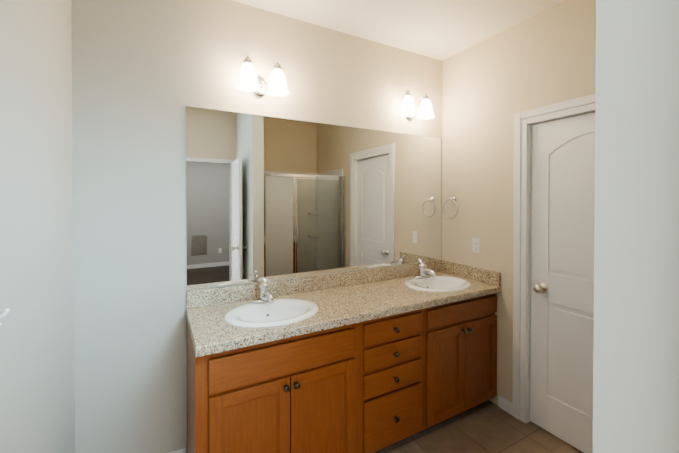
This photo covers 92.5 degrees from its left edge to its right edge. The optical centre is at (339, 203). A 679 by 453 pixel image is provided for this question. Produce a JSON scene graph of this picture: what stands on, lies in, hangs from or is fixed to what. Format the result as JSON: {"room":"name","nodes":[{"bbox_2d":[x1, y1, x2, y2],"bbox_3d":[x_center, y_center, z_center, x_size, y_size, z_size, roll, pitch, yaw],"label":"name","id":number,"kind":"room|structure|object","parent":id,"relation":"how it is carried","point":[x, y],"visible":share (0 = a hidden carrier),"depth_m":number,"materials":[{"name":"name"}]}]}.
{"room":"bathroom","nodes":[
{"label":"bathroom","id":0,"kind":"room"},
{"bbox_2d":[0,0,74,452],"bbox_3d":[-0.751,0.140,0.447,0.120,2.740,2.640,0,1,-29],"label":"wall","id":1,"kind":"structure","parent":0,"point":[37,403],"depth_m":1.15,"materials":[{"name":"beige paint"}]},
{"bbox_2d":[0,308,9,325],"bbox_3d":[-0.846,0.288,0.802,0.052,0.055,0.032,0,1,-29],"label":"robe hook","id":2,"kind":"object","parent":1,"relation":"attached to","point":[5,312],"visible":1,"depth_m":0.81,"materials":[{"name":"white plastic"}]},
{"bbox_2d":[71,0,441,452],"bbox_3d":[-0.245,0.121,2.303,2.800,2.740,0.120,0,1,-29],"label":"wall","id":3,"kind":"structure","parent":0,"point":[145,73],"depth_m":1.80,"materials":[{"name":"beige paint"}]},
{"bbox_2d":[169,447,185,452],"bbox_3d":[-1.104,1.454,1.765,0.494,0.085,0.013,0,1,-29],"label":"baseboard","id":4,"kind":"structure","parent":3,"relation":"attached to","point":[182,450],"depth_m":1.87,"materials":[{"name":"white wood"}]},
{"bbox_2d":[235,55,289,97],"bbox_3d":[-0.473,-0.786,2.004,0.334,0.220,0.166,0,1,-29],"label":"sconce","id":5,"kind":"object","parent":3,"relation":"attached to","point":[249,80],"visible":1,"depth_m":1.99,"materials":[{"name":"white glass"}]},
{"bbox_2d":[185,106,440,289],"bbox_3d":[0.002,-0.037,2.362,2.025,1.064,0.006,0,1,-29],"label":"mirror","id":6,"kind":"object","parent":3,"relation":"attached to","point":[271,198],"visible":1,"depth_m":2.21,"materials":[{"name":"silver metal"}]},
{"bbox_2d":[186,260,441,309],"bbox_3d":[0.013,0.549,2.367,2.044,0.102,0.020,0,1,-29],"label":"backsplash","id":7,"kind":"structure","parent":3,"relation":"attached to","point":[210,296],"depth_m":2.21,"materials":[{"name":"beige stone"}]},
{"bbox_2d":[399,89,434,120],"bbox_3d":[0.617,-0.792,2.606,0.334,0.220,0.166,0,1,-29],"label":"sconce","id":8,"kind":"object","parent":3,"relation":"attached to","point":[408,111],"visible":1,"depth_m":2.59,"materials":[{"name":"white glass"}]},
{"bbox_2d":[232,0,564,60],"bbox_3d":[0.962,-1.271,-0.454,4.440,0.100,6.090,0,1,-29],"label":"ceiling","id":9,"kind":"structure","parent":0,"point":[441,30],"depth_m":2.18,"materials":[{"name":"paint"}]},
{"bbox_2d":[374,400,582,452],"bbox_3d":[0.443,1.553,1.155,2.880,0.100,2.820,0,1,-29],"label":"floor","id":10,"kind":"structure","parent":0,"point":[488,426],"depth_m":2.08,"materials":[{"name":"brown tile"}]},
{"bbox_2d":[186,290,500,452],"bbox_3d":[0.148,1.069,2.129,2.044,0.846,0.576,0,1,-29],"label":"bathroom vanity","id":11,"kind":"object","parent":10,"relation":"on","point":[372,360],"depth_m":1.79,"materials":[{"name":"brown wood"}]},
{"bbox_2d":[186,278,500,353],"bbox_3d":[0.146,0.624,2.127,2.044,0.042,0.571,0,1,-29],"label":"countertop","id":12,"kind":"structure","parent":11,"relation":"on","point":[208,331],"depth_m":1.88,"materials":[{"name":"beige stone"}]},
{"bbox_2d":[250,276,281,305],"bbox_3d":[-0.426,0.516,1.922,0.162,0.145,0.198,0,1,-29],"label":"faucet","id":13,"kind":"object","parent":12,"relation":"on","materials":[{"name":"silver metal"}]},
{"bbox_2d":[218,294,333,333],"bbox_3d":[-0.373,0.673,1.827,0.524,0.165,0.430,0,1,-29],"label":"sink","id":14,"kind":"object","parent":12,"relation":"in","point":[239,317],"depth_m":1.87,"materials":[{"name":"white ceramic"}]},
{"bbox_2d":[410,258,437,277],"bbox_3d":[0.683,0.510,2.540,0.162,0.145,0.198,0,1,-29],"label":"faucet","id":15,"kind":"object","parent":12,"relation":"on","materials":[{"name":"silver metal"}]},
{"bbox_2d":[390,270,485,293],"bbox_3d":[0.736,0.667,2.446,0.524,0.165,0.430,0,1,-29],"label":"sink","id":16,"kind":"object","parent":12,"relation":"in","point":[445,283],"depth_m":2.51,"materials":[{"name":"white ceramic"}]},
{"bbox_2d":[442,0,595,404],"bbox_3d":[1.319,0.122,2.243,0.120,2.740,1.498,0,1,-29],"label":"wall","id":17,"kind":"structure","parent":0,"point":[483,91],"depth_m":2.38,"materials":[{"name":"beige paint"}]},
{"bbox_2d":[443,196,457,218],"bbox_3d":[0.947,0.031,2.738,0.050,0.191,0.165,0,1,-29],"label":"towel ring","id":18,"kind":"object","parent":17,"relation":"attached to","point":[453,199],"visible":1,"depth_m":2.73,"materials":[{"name":"silver metal"}]},
{"bbox_2d":[442,260,500,285],"bbox_3d":[1.036,0.547,2.608,0.020,0.102,0.546,0,1,-29],"label":"backsplash","id":19,"kind":"structure","parent":17,"relation":"attached to","point":[463,271],"depth_m":2.56,"materials":[{"name":"beige stone"}]},
{"bbox_2d":[472,238,479,253],"bbox_3d":[1.073,0.329,2.556,0.009,0.115,0.070,0,1,-29],"label":"outlet","id":20,"kind":"object","parent":17,"relation":"attached to","point":[475,245],"visible":1,"depth_m":2.55,"materials":[{"name":"white plastic"}]},
{"bbox_2d":[498,395,511,414],"bbox_3d":[1.198,1.448,2.336,0.013,0.085,0.122,0,1,-29],"label":"baseboard","id":21,"kind":"structure","parent":17,"relation":"attached to","point":[504,404],"depth_m":2.34,"materials":[{"name":"white wood"}]},
{"bbox_2d":[512,94,594,422],"bbox_3d":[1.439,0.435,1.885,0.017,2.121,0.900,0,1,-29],"label":"door frame","id":22,"kind":"structure","parent":17,"relation":"attached to","point":[523,120],"depth_m":2.23,"materials":[{"name":"white wood"}]},
{"bbox_2d":[530,112,594,452],"bbox_3d":[1.488,0.478,1.914,0.035,2.018,0.704,0,1,-29],"label":"closet door","id":23,"kind":"structure","parent":17,"relation":"in","point":[562,265],"depth_m":2.04,"materials":[{"name":"white wood"}]},
{"bbox_2d":[533,282,547,292],"bbox_3d":[1.357,0.552,2.153,0.183,0.066,0.066,0,1,-29],"label":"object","id":24,"kind":"structure","parent":23,"relation":"attached to","point":[540,287],"depth_m":2.12,"materials":[{"name":"silver metal"}]},
{"bbox_2d":[593,0,678,452],"bbox_3d":[0.912,0.141,0.406,0.130,2.740,0.960,0,1,-29],"label":"wall","id":25,"kind":"structure","parent":0,"point":[636,331],"depth_m":0.72,"materials":[{"name":"beige paint"}]}
]}

